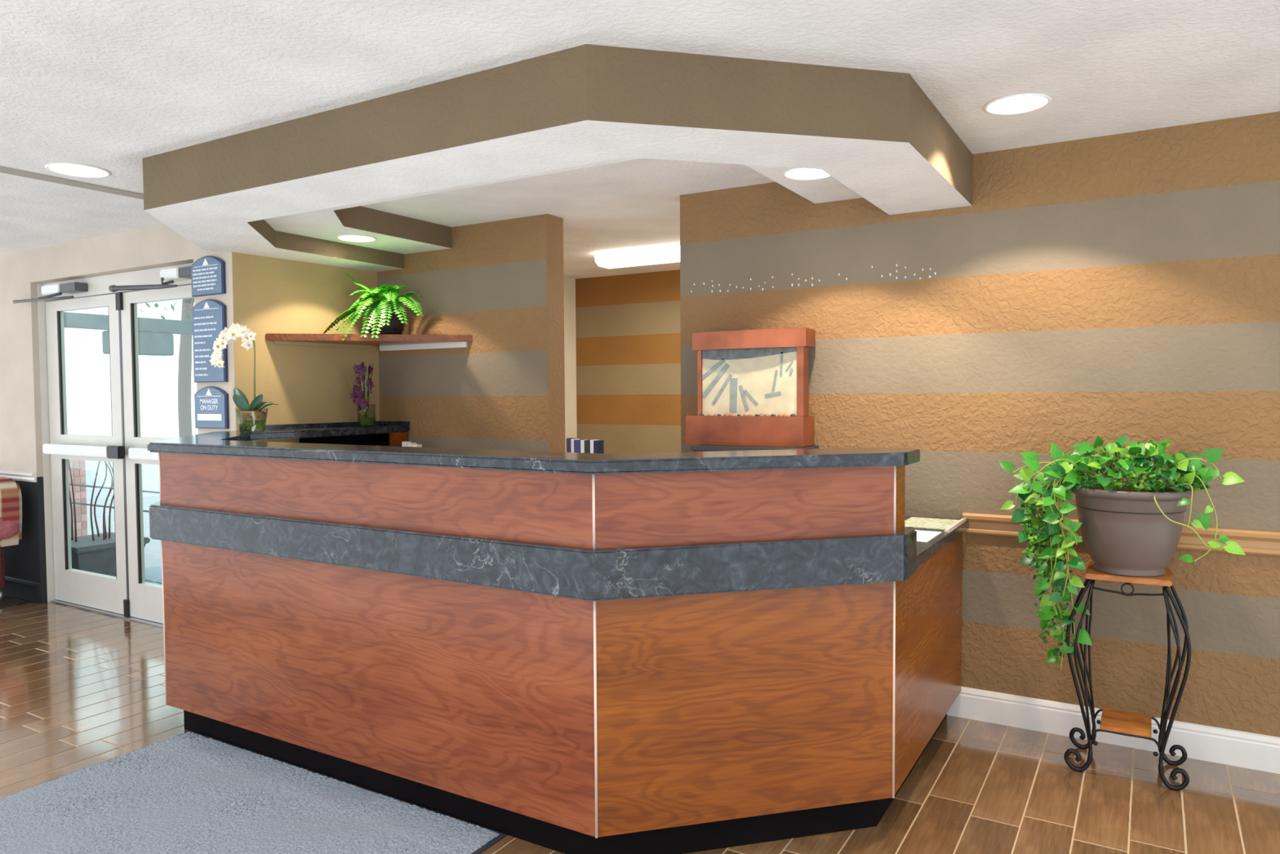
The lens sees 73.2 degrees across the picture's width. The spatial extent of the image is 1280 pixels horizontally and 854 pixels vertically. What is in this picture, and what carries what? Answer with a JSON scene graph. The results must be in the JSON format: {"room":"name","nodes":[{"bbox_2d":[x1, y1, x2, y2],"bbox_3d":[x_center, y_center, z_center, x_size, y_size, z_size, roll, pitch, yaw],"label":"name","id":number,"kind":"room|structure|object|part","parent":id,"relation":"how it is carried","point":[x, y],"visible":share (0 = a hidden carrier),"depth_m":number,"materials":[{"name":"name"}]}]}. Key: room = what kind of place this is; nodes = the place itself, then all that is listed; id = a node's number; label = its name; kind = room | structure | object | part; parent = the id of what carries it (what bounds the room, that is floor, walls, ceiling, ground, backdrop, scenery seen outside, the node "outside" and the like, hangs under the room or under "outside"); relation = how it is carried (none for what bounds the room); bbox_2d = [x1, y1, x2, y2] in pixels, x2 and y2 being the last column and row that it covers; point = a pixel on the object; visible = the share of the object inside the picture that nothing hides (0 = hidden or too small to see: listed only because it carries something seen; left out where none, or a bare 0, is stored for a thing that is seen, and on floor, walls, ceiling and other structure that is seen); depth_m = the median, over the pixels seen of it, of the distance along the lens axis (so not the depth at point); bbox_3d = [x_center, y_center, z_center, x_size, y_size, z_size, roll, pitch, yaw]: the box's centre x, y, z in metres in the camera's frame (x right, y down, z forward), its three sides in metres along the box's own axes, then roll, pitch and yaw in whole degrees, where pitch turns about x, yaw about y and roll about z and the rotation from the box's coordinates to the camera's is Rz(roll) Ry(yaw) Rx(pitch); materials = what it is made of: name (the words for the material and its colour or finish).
{"room":"reception lobby","nodes":[
{"label":"reception lobby","id":0,"kind":"room"},
{"bbox_2d":[0,224,235,603],"bbox_3d":[-4.192,0.002,6.040,4.622,2.440,0.160,1,3,31],"label":"wall","id":1,"kind":"structure","parent":0,"point":[159,246],"depth_m":5.95,"materials":[{"name":"beige paint"}]},
{"bbox_2d":[0,470,36,482],"bbox_3d":[-5.198,0.333,6.543,2.388,0.063,0.028,1,3,31],"label":"trim","id":2,"kind":"structure","parent":1,"relation":"attached to","point":[15,475],"depth_m":6.03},
{"bbox_2d":[0,575,40,604],"bbox_3d":[-5.189,1.138,6.579,2.388,0.140,0.016,1,3,31],"label":"baseboard","id":3,"kind":"structure","parent":1,"relation":"attached to","point":[22,589],"depth_m":6.08,"materials":[{"name":"black plastic"}]},
{"bbox_2d":[12,262,194,627],"bbox_3d":[-3.364,0.130,5.505,1.975,2.214,0.252,1,3,31],"label":"door","id":4,"kind":"structure","parent":1,"relation":"in","point":[126,595],"depth_m":5.59,"materials":[{"name":"white metal"}]},
{"bbox_3d":[-3.946,-0.844,5.689,0.760,0.034,0.024,1,3,31],"label":"closer rod","id":5,"kind":"part","parent":4,"relation":"part of","materials":[{"name":"grey metal"}]},
{"bbox_3d":[-3.917,-0.868,5.713,0.175,0.047,0.029,0,2,10],"label":"closer arm","id":6,"kind":"part","parent":4,"relation":"part of","materials":[{"name":"grey metal"}]},
{"bbox_3d":[-3.311,-0.798,5.476,0.050,0.110,0.019,1,3,31],"label":"latch plate","id":7,"kind":"part","parent":4,"relation":"part of","materials":[{"name":"black plastic"}]},
{"bbox_3d":[-2.936,-0.832,5.089,0.670,0.058,0.044,1,3,31],"label":"closer rod","id":8,"kind":"part","parent":4,"relation":"part of","materials":[{"name":"grey metal"}]},
{"bbox_3d":[-2.765,-0.849,5.025,0.074,0.046,0.043,0,2,3],"label":"closer arm","id":9,"kind":"part","parent":4,"relation":"part of","materials":[{"name":"grey metal"}]},
{"bbox_2d":[191,256,226,297],"bbox_3d":[-2.436,-0.852,4.853,0.296,0.218,0.019,1,3,31],"label":"wall plaque","id":10,"kind":"object","parent":1,"relation":"attached to","point":[207,273],"visible":1,"depth_m":4.84,"materials":[{"name":"blue plastic"}]},
{"bbox_2d":[191,299,227,382],"bbox_3d":[-2.433,-0.486,4.867,0.296,0.466,0.019,1,3,31],"label":"wall plaque","id":11,"kind":"object","parent":1,"relation":"attached to","point":[209,316],"visible":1,"depth_m":4.86,"materials":[{"name":"blue plastic"}]},
{"bbox_2d":[194,386,229,428],"bbox_3d":[-2.431,-0.111,4.881,0.296,0.238,0.020,1,3,31],"label":"wall plaque","id":12,"kind":"object","parent":1,"relation":"attached to","point":[211,402],"visible":1,"depth_m":4.87,"materials":[{"name":"blue plastic"}]},
{"bbox_2d":[231,252,379,442],"bbox_3d":[-2.001,0.019,5.207,0.100,2.440,0.974,1,3,34],"label":"wall","id":13,"kind":"structure","parent":0,"point":[309,384],"depth_m":5.10,"materials":[{"name":"beige paint"}]},
{"bbox_2d":[264,421,409,429],"bbox_3d":[-1.840,-0.008,5.121,0.273,0.025,0.967,1,3,35],"label":"backsplash","id":14,"kind":"structure","parent":13,"relation":"attached to","point":[383,423],"depth_m":5.24,"materials":[{"name":"stone"}]},
{"bbox_2d":[563,276,577,452],"bbox_3d":[-1.137,-0.046,6.776,0.120,2.440,2.320,1,3,31],"label":"wall","id":15,"kind":"structure","parent":0,"point":[570,336],"depth_m":7.53,"materials":[{"name":"beige paint"}]},
{"bbox_2d":[575,269,680,453],"bbox_3d":[1.141,-0.058,6.694,3.880,2.440,0.133,1,3,31],"label":"wall","id":16,"kind":"structure","parent":0,"point":[628,326],"depth_m":7.33,"materials":[{"name":"brown paint"}]},
{"bbox_2d":[0,0,1279,279],"bbox_3d":[-1.442,-1.013,3.028,12.400,0.218,9.000,1,3,31],"label":"ceiling","id":17,"kind":"structure","parent":0,"point":[280,129],"depth_m":2.77,"materials":[{"name":"white paint"}]},
{"bbox_2d":[44,162,111,177],"bbox_3d":[-2.504,-1.193,3.839,0.248,0.107,0.248,1,3,31],"label":"recessed light","id":18,"kind":"object","parent":17,"relation":"in","point":[76,170],"visible":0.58,"depth_m":3.92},
{"bbox_2d":[336,234,377,242],"bbox_3d":[-1.594,-1.110,4.843,0.220,0.107,0.220,1,3,31],"label":"recessed light","id":19,"kind":"object","parent":17,"relation":"in","point":[348,237],"visible":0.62,"depth_m":4.92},
{"bbox_2d":[594,244,679,268],"bbox_3d":[0.339,-1.198,5.920,1.400,0.091,0.250,1,3,31],"label":"fluorescent fixture","id":20,"kind":"object","parent":17,"relation":"attached to","point":[669,253],"visible":0.43,"depth_m":6.02,"materials":[{"name":"white plastic"}]},
{"bbox_2d":[782,168,831,180],"bbox_3d":[0.683,-1.072,3.469,0.220,0.107,0.220,1,3,31],"label":"recessed light","id":21,"kind":"object","parent":17,"relation":"in","point":[797,174],"visible":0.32,"depth_m":3.56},
{"bbox_2d":[982,93,1051,115],"bbox_3d":[1.330,-1.187,3.036,0.222,0.107,0.222,1,3,31],"label":"recessed light","id":22,"kind":"object","parent":17,"relation":"in","point":[1017,104],"visible":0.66,"depth_m":3.11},
{"bbox_2d":[0,597,1279,853],"bbox_3d":[-1.382,1.281,4.806,10.750,0.060,6.050,1,3,31],"label":"floor","id":23,"kind":"structure","parent":0,"point":[80,688],"depth_m":3.21,"materials":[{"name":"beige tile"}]},
{"bbox_2d":[0,595,28,608],"bbox_3d":[-5.421,1.231,5.886,1.900,0.009,1.380,1,3,31],"label":"area rug","id":24,"kind":"object","parent":23,"relation":"on","point":[7,601],"visible":1,"depth_m":5.98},
{"bbox_2d":[0,476,22,600],"bbox_3d":[-4.895,0.782,5.851,1.098,0.883,0.810,1,3,31],"label":"armchair","id":25,"kind":"object","parent":24,"relation":"on","point":[11,497],"visible":1,"depth_m":5.87,"materials":[{"name":"fabric"}]},
{"bbox_3d":[-4.652,0.918,5.695,0.110,0.480,0.760,1,3,31],"label":"armrest","id":26,"kind":"part","parent":25,"relation":"part of","materials":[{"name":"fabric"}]},
{"bbox_3d":[-4.678,0.571,6.091,0.950,0.465,0.160,1,3,31],"label":"backrest","id":27,"kind":"part","parent":25,"relation":"part of","materials":[{"name":"fabric"}]},
{"bbox_2d":[0,730,506,853],"bbox_3d":[-1.510,1.326,2.658,1.725,0.015,1.325,1,3,31],"label":"floor mat","id":28,"kind":"object","parent":23,"relation":"on","point":[190,792],"visible":1,"depth_m":2.93,"materials":[{"name":"grey carpet"},{"name":"dark rubber"}]},
{"bbox_2d":[146,421,968,853],"bbox_3d":[-0.636,0.650,3.877,3.717,1.262,1.901,1,3,31],"label":"reception desk","id":29,"kind":"object","parent":23,"relation":"on","point":[687,651],"visible":1,"depth_m":2.72,"materials":[{"name":"brown wood"}]},
{"bbox_2d":[208,322,279,432],"bbox_3d":[-2.098,-0.263,4.556,0.469,0.579,0.164,1,3,31],"label":"potted orchid","id":30,"kind":"object","parent":29,"relation":"on","point":[250,419],"visible":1,"depth_m":4.50,"materials":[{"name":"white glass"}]},
{"bbox_3d":[-2.041,-0.035,4.532,0.164,0.126,0.164,1,3,31],"label":"pot","id":31,"kind":"part","parent":30,"relation":"part of","materials":[{"name":"clear glass"}]},
{"bbox_3d":[-2.143,-0.295,4.577,0.306,0.444,0.017,1,3,31],"label":"stem","id":32,"kind":"part","parent":30,"relation":"part of","materials":[{"name":"green plant"}]},
{"bbox_2d":[342,355,374,426],"bbox_3d":[-1.701,-0.222,5.279,0.242,0.437,0.146,1,3,31],"label":"flower arrangement","id":33,"kind":"object","parent":29,"relation":"on","point":[363,392],"visible":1,"depth_m":5.24,"materials":[{"name":"purple plant"}]},
{"bbox_3d":[-1.753,-0.202,5.286,0.157,0.297,0.002,0,2,9],"label":"grass blade","id":34,"kind":"part","parent":33,"relation":"part of","materials":[{"name":"green plant"}]},
{"bbox_3d":[-1.685,-0.194,5.244,0.009,0.284,0.065,0,2,14],"label":"grass blade","id":35,"kind":"part","parent":33,"relation":"part of","materials":[{"name":"green plant"}]},
{"bbox_3d":[-1.660,-0.200,5.219,0.010,0.297,0.118,-1,2,-18],"label":"grass blade","id":36,"kind":"part","parent":33,"relation":"part of","materials":[{"name":"green plant"}]},
{"bbox_3d":[-1.661,-0.236,5.241,0.009,0.367,0.075,-2,2,-28],"label":"grass blade","id":37,"kind":"part","parent":33,"relation":"part of","materials":[{"name":"green plant"}]},
{"bbox_3d":[-1.661,-0.147,5.256,0.054,0.231,0.024,1,3,31],"label":"flower stem","id":38,"kind":"part","parent":33,"relation":"part of","materials":[{"name":"green plant"}]},
{"bbox_3d":[-1.658,-0.248,5.298,0.012,0.387,0.067,1,3,31],"label":"grass blade","id":39,"kind":"part","parent":33,"relation":"part of","materials":[{"name":"green plant"}]},
{"bbox_3d":[-1.071,0.231,3.069,2.186,0.224,0.020,1,3,31],"label":"panel","id":40,"kind":"part","parent":29,"relation":"part of","materials":[{"name":"brown wood"}]},
{"bbox_3d":[-1.067,0.839,3.092,2.186,0.710,0.020,1,3,31],"label":"panel","id":41,"kind":"part","parent":29,"relation":"part of","materials":[{"name":"brown wood"}]},
{"bbox_3d":[-1.509,0.195,5.400,0.023,0.324,0.138,1,3,31],"label":"panel","id":42,"kind":"part","parent":29,"relation":"part of","materials":[{"name":"brown wood"}]},
{"bbox_2d":[401,441,422,447],"bbox_3d":[-1.378,0.225,5.243,0.140,0.272,0.100,1,3,31],"label":"brochure holder","id":43,"kind":"object","parent":29,"relation":"on","point":[403,443],"visible":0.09,"depth_m":5.22,"materials":[{"name":"white plastic"}]},
{"bbox_2d":[146,424,919,474],"bbox_3d":[-0.640,0.066,3.854,3.717,0.041,1.900,1,3,31],"label":"countertop","id":44,"kind":"structure","parent":29,"relation":"on","point":[227,443],"depth_m":2.75,"materials":[{"name":"stone"}]},
{"bbox_2d":[685,328,815,447],"bbox_3d":[0.515,-0.186,4.125,0.610,0.544,0.175,1,3,31],"label":"fountain","id":45,"kind":"object","parent":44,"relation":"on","point":[753,385],"visible":1,"depth_m":4.06,"materials":[{"name":"orange metal"}]},
{"bbox_3d":[0.310,-0.217,4.261,0.023,0.319,0.070,1,3,31],"label":"rail","id":46,"kind":"part","parent":45,"relation":"part of","materials":[{"name":"orange metal"}]},
{"bbox_3d":[0.525,-0.213,4.121,0.490,0.319,0.030,1,3,31],"label":"slate panel","id":47,"kind":"part","parent":45,"relation":"part of","materials":[{"name":"beige stone"}]},
{"bbox_2d":[685,414,813,447],"bbox_3d":[0.515,0.016,4.134,0.606,0.140,0.175,1,3,31],"label":"basin","id":48,"kind":"object","parent":45,"relation":"in","point":[754,430],"depth_m":4.04,"materials":[{"name":"orange metal"}]},
{"bbox_2d":[692,328,815,351],"bbox_3d":[0.529,-0.415,4.116,0.583,0.085,0.160,1,3,31],"label":"hood","id":49,"kind":"object","parent":45,"relation":"attached to","point":[783,339],"depth_m":4.03,"materials":[{"name":"orange metal"}]},
{"bbox_2d":[690,444,818,451],"bbox_3d":[0.547,0.677,4.115,0.545,1.176,0.269,1,3,31],"label":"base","id":50,"kind":"object","parent":45,"relation":"attached to","point":[697,447],"visible":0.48,"depth_m":4.01,"materials":[{"name":"wood"}]},
{"bbox_3d":[0.755,-0.210,3.996,0.034,0.319,0.070,1,3,31],"label":"rail","id":51,"kind":"part","parent":45,"relation":"part of","materials":[{"name":"orange metal"}]},
{"bbox_3d":[0.335,0.239,2.629,0.970,0.224,0.020,-1,2,-14],"label":"panel","id":52,"kind":"part","parent":29,"relation":"part of","materials":[{"name":"brown wood"}]},
{"bbox_3d":[0.339,0.847,2.653,0.970,0.710,0.020,-1,2,-14],"label":"panel","id":53,"kind":"part","parent":29,"relation":"part of","materials":[{"name":"brown wood"}]},
{"bbox_2d":[914,529,941,542],"bbox_3d":[1.027,0.417,3.330,0.215,0.002,0.260,1,3,31],"label":"paper sheet","id":54,"kind":"object","parent":29,"relation":"on","point":[922,535],"visible":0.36,"depth_m":3.31,"materials":[{"name":"white paper"}]},
{"bbox_3d":[1.100,0.819,3.263,0.020,0.710,1.151,1,3,31],"label":"panel","id":55,"kind":"part","parent":29,"relation":"part of","materials":[{"name":"brown wood"}]},
{"bbox_2d":[904,516,959,529],"bbox_3d":[1.207,0.403,3.607,0.200,0.006,0.280,1,3,31],"label":"card","id":56,"kind":"object","parent":29,"relation":"on","point":[913,522],"visible":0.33,"depth_m":3.60,"materials":[{"name":"beige paper"}]},
{"bbox_2d":[904,515,968,567],"bbox_3d":[-0.595,0.427,3.926,3.678,0.041,1.695,1,3,31],"label":"countertop","id":57,"kind":"structure","parent":29,"relation":"on","point":[925,550],"depth_m":3.23,"materials":[{"name":"stone"}]},
{"bbox_2d":[944,517,966,533],"bbox_3d":[1.295,0.401,3.531,0.019,0.016,0.360,1,3,31],"label":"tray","id":58,"kind":"object","parent":29,"relation":"on","point":[962,521],"visible":1,"depth_m":3.49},
{"bbox_2d":[1063,560,1191,790],"bbox_3d":[1.834,0.915,3.244,0.401,0.754,0.340,1,3,31],"label":"plant stand","id":59,"kind":"object","parent":23,"relation":"on","point":[1128,723],"visible":0.95,"depth_m":3.20,"materials":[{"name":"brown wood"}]},
{"bbox_3d":[1.640,0.926,3.216,0.096,0.734,0.027,1,3,31],"label":"leg","id":60,"kind":"part","parent":59,"relation":"part of","materials":[{"name":"black metal"}]},
{"bbox_3d":[1.766,0.918,3.428,0.096,0.734,0.027,1,3,31],"label":"leg","id":61,"kind":"part","parent":59,"relation":"part of","materials":[{"name":"black metal"}]},
{"bbox_3d":[1.642,0.867,3.190,0.061,0.594,0.055,1,3,31],"label":"rod","id":62,"kind":"part","parent":59,"relation":"part of","materials":[{"name":"black metal"}]},
{"bbox_3d":[1.768,0.858,3.403,0.061,0.594,0.050,1,3,31],"label":"rod","id":63,"kind":"part","parent":59,"relation":"part of","materials":[{"name":"black metal"}]},
{"bbox_3d":[1.672,0.866,3.215,0.017,0.594,0.054,0,2,2],"label":"rod","id":64,"kind":"part","parent":59,"relation":"part of","materials":[{"name":"black metal"}]},
{"bbox_3d":[1.800,0.857,3.428,0.016,0.594,0.058,0,2,4],"label":"rod","id":65,"kind":"part","parent":59,"relation":"part of","materials":[{"name":"black metal"}]},
{"bbox_2d":[998,435,1245,670],"bbox_3d":[1.779,0.475,3.243,0.795,0.890,0.433,1,3,31],"label":"pothos","id":66,"kind":"object","parent":59,"relation":"on","point":[1132,527],"visible":1,"depth_m":3.16,"materials":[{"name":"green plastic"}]},
{"bbox_2d":[1069,481,1194,577],"bbox_3d":[1.831,0.380,3.223,0.406,0.316,0.406,1,3,31],"label":"pot","id":67,"kind":"object","parent":59,"relation":"on","point":[1126,530],"depth_m":3.10,"materials":[{"name":"beige plastic"}]},
{"bbox_3d":[2.013,0.860,3.300,0.058,0.594,0.016,-2,3,-32],"label":"rod","id":68,"kind":"part","parent":59,"relation":"part of","materials":[{"name":"black metal"}]},
{"bbox_3d":[1.887,0.869,3.088,0.032,0.594,0.050,1,3,31],"label":"rod","id":69,"kind":"part","parent":59,"relation":"part of","materials":[{"name":"black metal"}]},
{"bbox_3d":[2.006,0.862,3.261,0.061,0.594,0.050,1,3,31],"label":"rod","id":70,"kind":"part","parent":59,"relation":"part of","materials":[{"name":"black metal"}]},
{"bbox_3d":[1.880,0.871,3.049,0.061,0.594,0.055,1,3,31],"label":"rod","id":71,"kind":"part","parent":59,"relation":"part of","materials":[{"name":"black metal"}]},
{"bbox_3d":[2.029,0.922,3.273,0.096,0.734,0.027,1,3,31],"label":"leg","id":72,"kind":"part","parent":59,"relation":"part of","materials":[{"name":"black metal"}]},
{"bbox_3d":[1.902,0.931,3.060,0.096,0.734,0.027,1,3,31],"label":"leg","id":73,"kind":"part","parent":59,"relation":"part of","materials":[{"name":"black metal"}]},
{"bbox_3d":[-0.251,0.765,4.502,0.730,0.980,0.320,1,3,31],"label":"credenza","id":74,"kind":"object","parent":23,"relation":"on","visible":0},
{"bbox_2d":[566,437,577,452],"bbox_3d":[-0.358,0.166,4.514,0.028,0.217,0.055,1,3,31],"label":"book","id":75,"kind":"object","parent":74,"relation":"on","point":[568,440],"visible":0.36,"depth_m":4.49,"materials":[{"name":"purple paper"}]},
{"bbox_2d":[570,438,579,452],"bbox_3d":[-0.337,0.168,4.501,0.018,0.213,0.055,1,3,31],"label":"book","id":76,"kind":"object","parent":74,"relation":"on","point":[571,440],"visible":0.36,"depth_m":4.48,"materials":[{"name":"white paper"}]},
{"bbox_2d":[573,439,580,453],"bbox_3d":[-0.310,0.171,4.486,0.040,0.208,0.055,1,3,31],"label":"book","id":77,"kind":"object","parent":74,"relation":"on","point":[576,442],"visible":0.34,"depth_m":4.46,"materials":[{"name":"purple paper"}]},
{"bbox_2d":[580,440,584,453],"bbox_3d":[-0.282,0.172,4.469,0.022,0.208,0.055,1,3,31],"label":"book","id":78,"kind":"object","parent":74,"relation":"on","point":[582,442],"visible":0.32,"depth_m":4.44,"materials":[{"name":"white paper"}]},
{"bbox_2d":[584,440,590,453],"bbox_3d":[-0.257,0.172,4.454,0.034,0.209,0.055,1,3,31],"label":"book","id":79,"kind":"object","parent":74,"relation":"on","point":[587,442],"visible":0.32,"depth_m":4.43,"materials":[{"name":"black paper"}]},
{"bbox_2d":[590,439,599,453],"bbox_3d":[-0.233,0.171,4.439,0.020,0.211,0.055,1,3,31],"label":"book","id":80,"kind":"object","parent":74,"relation":"on","point":[591,441],"visible":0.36,"depth_m":4.41,"materials":[{"name":"white paper"}]},
{"bbox_2d":[593,440,604,453],"bbox_3d":[-0.211,0.173,4.427,0.026,0.208,0.055,1,3,31],"label":"book","id":81,"kind":"object","parent":74,"relation":"on","point":[598,445],"visible":0.36,"depth_m":4.41,"materials":[{"name":"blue paper"}]},
{"bbox_2d":[377,111,1279,737],"bbox_3d":[0.953,0.042,4.100,6.350,2.440,0.151,1,3,31],"label":"wall","id":82,"kind":"structure","parent":0,"point":[1111,287],"depth_m":3.62,"materials":[{"name":"brown paint"}]},
{"bbox_2d":[265,333,472,351],"bbox_3d":[-1.569,-0.506,5.035,0.857,0.073,0.781,1,3,31],"label":"corner shelf","id":83,"kind":"object","parent":82,"relation":"attached to","point":[386,342],"visible":0.97,"depth_m":5.10,"materials":[{"name":"brown wood"}]},
{"bbox_2d":[322,271,422,340],"bbox_3d":[-1.525,-0.721,5.105,0.773,0.436,0.446,1,3,31],"label":"potted fern","id":84,"kind":"object","parent":83,"relation":"on","point":[383,316],"visible":1,"depth_m":5.07,"materials":[{"name":"green plant"}]},
{"bbox_2d":[365,310,405,334],"bbox_3d":[-1.533,-0.622,5.194,0.236,0.145,0.236,1,3,31],"label":"basket","id":85,"kind":"object","parent":84,"relation":"attached to","point":[395,326],"depth_m":5.11,"materials":[{"name":"brown wicker"}]},
{"bbox_2d":[546,213,565,452],"bbox_3d":[-0.478,0.019,4.951,0.010,2.440,0.150,1,3,31],"label":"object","id":86,"kind":"structure","parent":82,"relation":"attached to","point":[554,224],"depth_m":4.92,"materials":[{"name":"brown paint"}]},
{"bbox_2d":[946,686,1279,773],"bbox_3d":[2.504,1.224,3.130,2.660,0.132,0.018,1,3,31],"label":"baseboard","id":87,"kind":"structure","parent":82,"relation":"attached to","point":[1260,752],"depth_m":3.47,"materials":[{"name":"white wood"}]},
{"bbox_2d":[962,512,1279,555],"bbox_3d":[2.521,0.435,3.078,2.600,0.088,0.032,1,3,31],"label":"trim","id":88,"kind":"structure","parent":82,"relation":"attached to","point":[1251,542],"depth_m":3.30,"materials":[{"name":"brown wood"}]},
{"label":"outside","id":89,"kind":"structure","parent":0,"visible":0},
{"bbox_2d":[84,460,162,585],"bbox_3d":[-6.688,0.811,18.639,21.480,0.072,18.880,1,3,31],"label":"ground","id":90,"kind":"structure","parent":89,"point":[150,473],"depth_m":12.01,"materials":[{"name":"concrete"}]},
{"bbox_2d":[68,458,87,537],"bbox_3d":[-5.578,0.626,8.534,0.118,1.080,0.118,1,3,31],"label":"brick column","id":91,"kind":"structure","parent":90,"relation":"on","point":[77,467],"depth_m":8.50,"materials":[{"name":"brick"}]},
{"bbox_2d":[68,460,150,576],"bbox_3d":[-4.328,0.681,6.820,0.590,1.081,0.560,1,3,31],"label":"planter","id":92,"kind":"object","parent":90,"relation":"on","point":[93,553],"visible":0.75,"depth_m":6.71,"materials":[{"name":"grey plant"}]},
{"bbox_2d":[71,543,146,576],"bbox_3d":[-4.326,1.072,6.835,0.550,0.299,0.520,1,3,31],"label":"tub","id":93,"kind":"object","parent":92,"relation":"in","point":[100,558],"depth_m":6.60,"materials":[{"name":"grey"}]},
{"bbox_2d":[69,483,159,512],"bbox_3d":[-3.979,0.241,7.210,3.800,1.930,0.022,1,3,31],"label":"porch railing","id":94,"kind":"object","parent":90,"relation":"on","point":[70,484],"visible":0.02,"depth_m":7.76,"materials":[{"name":"grey metal"}]},
{"bbox_3d":[-3.975,0.725,7.229,3.800,0.016,0.018,1,3,31],"label":"rail","id":95,"kind":"part","parent":94,"relation":"part of","materials":[{"name":"grey metal"}]},
{"bbox_3d":[-3.977,0.555,7.222,3.800,0.016,0.018,1,3,31],"label":"rail","id":96,"kind":"part","parent":94,"relation":"part of","materials":[{"name":"grey metal"}]},
{"bbox_2d":[63,311,192,355],"bbox_3d":[-4.170,-0.001,9.642,0.180,2.230,5.700,1,3,31],"label":"beam","id":97,"kind":"structure","parent":90,"relation":"on","point":[155,336],"depth_m":8.41,"materials":[{"name":"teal metal"}]},
{"bbox_2d":[137,297,194,437],"bbox_3d":[-6.479,-0.915,12.462,3.687,3.881,2.142,0,2,22],"label":"young tree","id":98,"kind":"object","parent":90,"relation":"on","point":[184,368],"visible":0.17,"depth_m":12.80,"materials":[{"name":"grey plant"}]}
]}

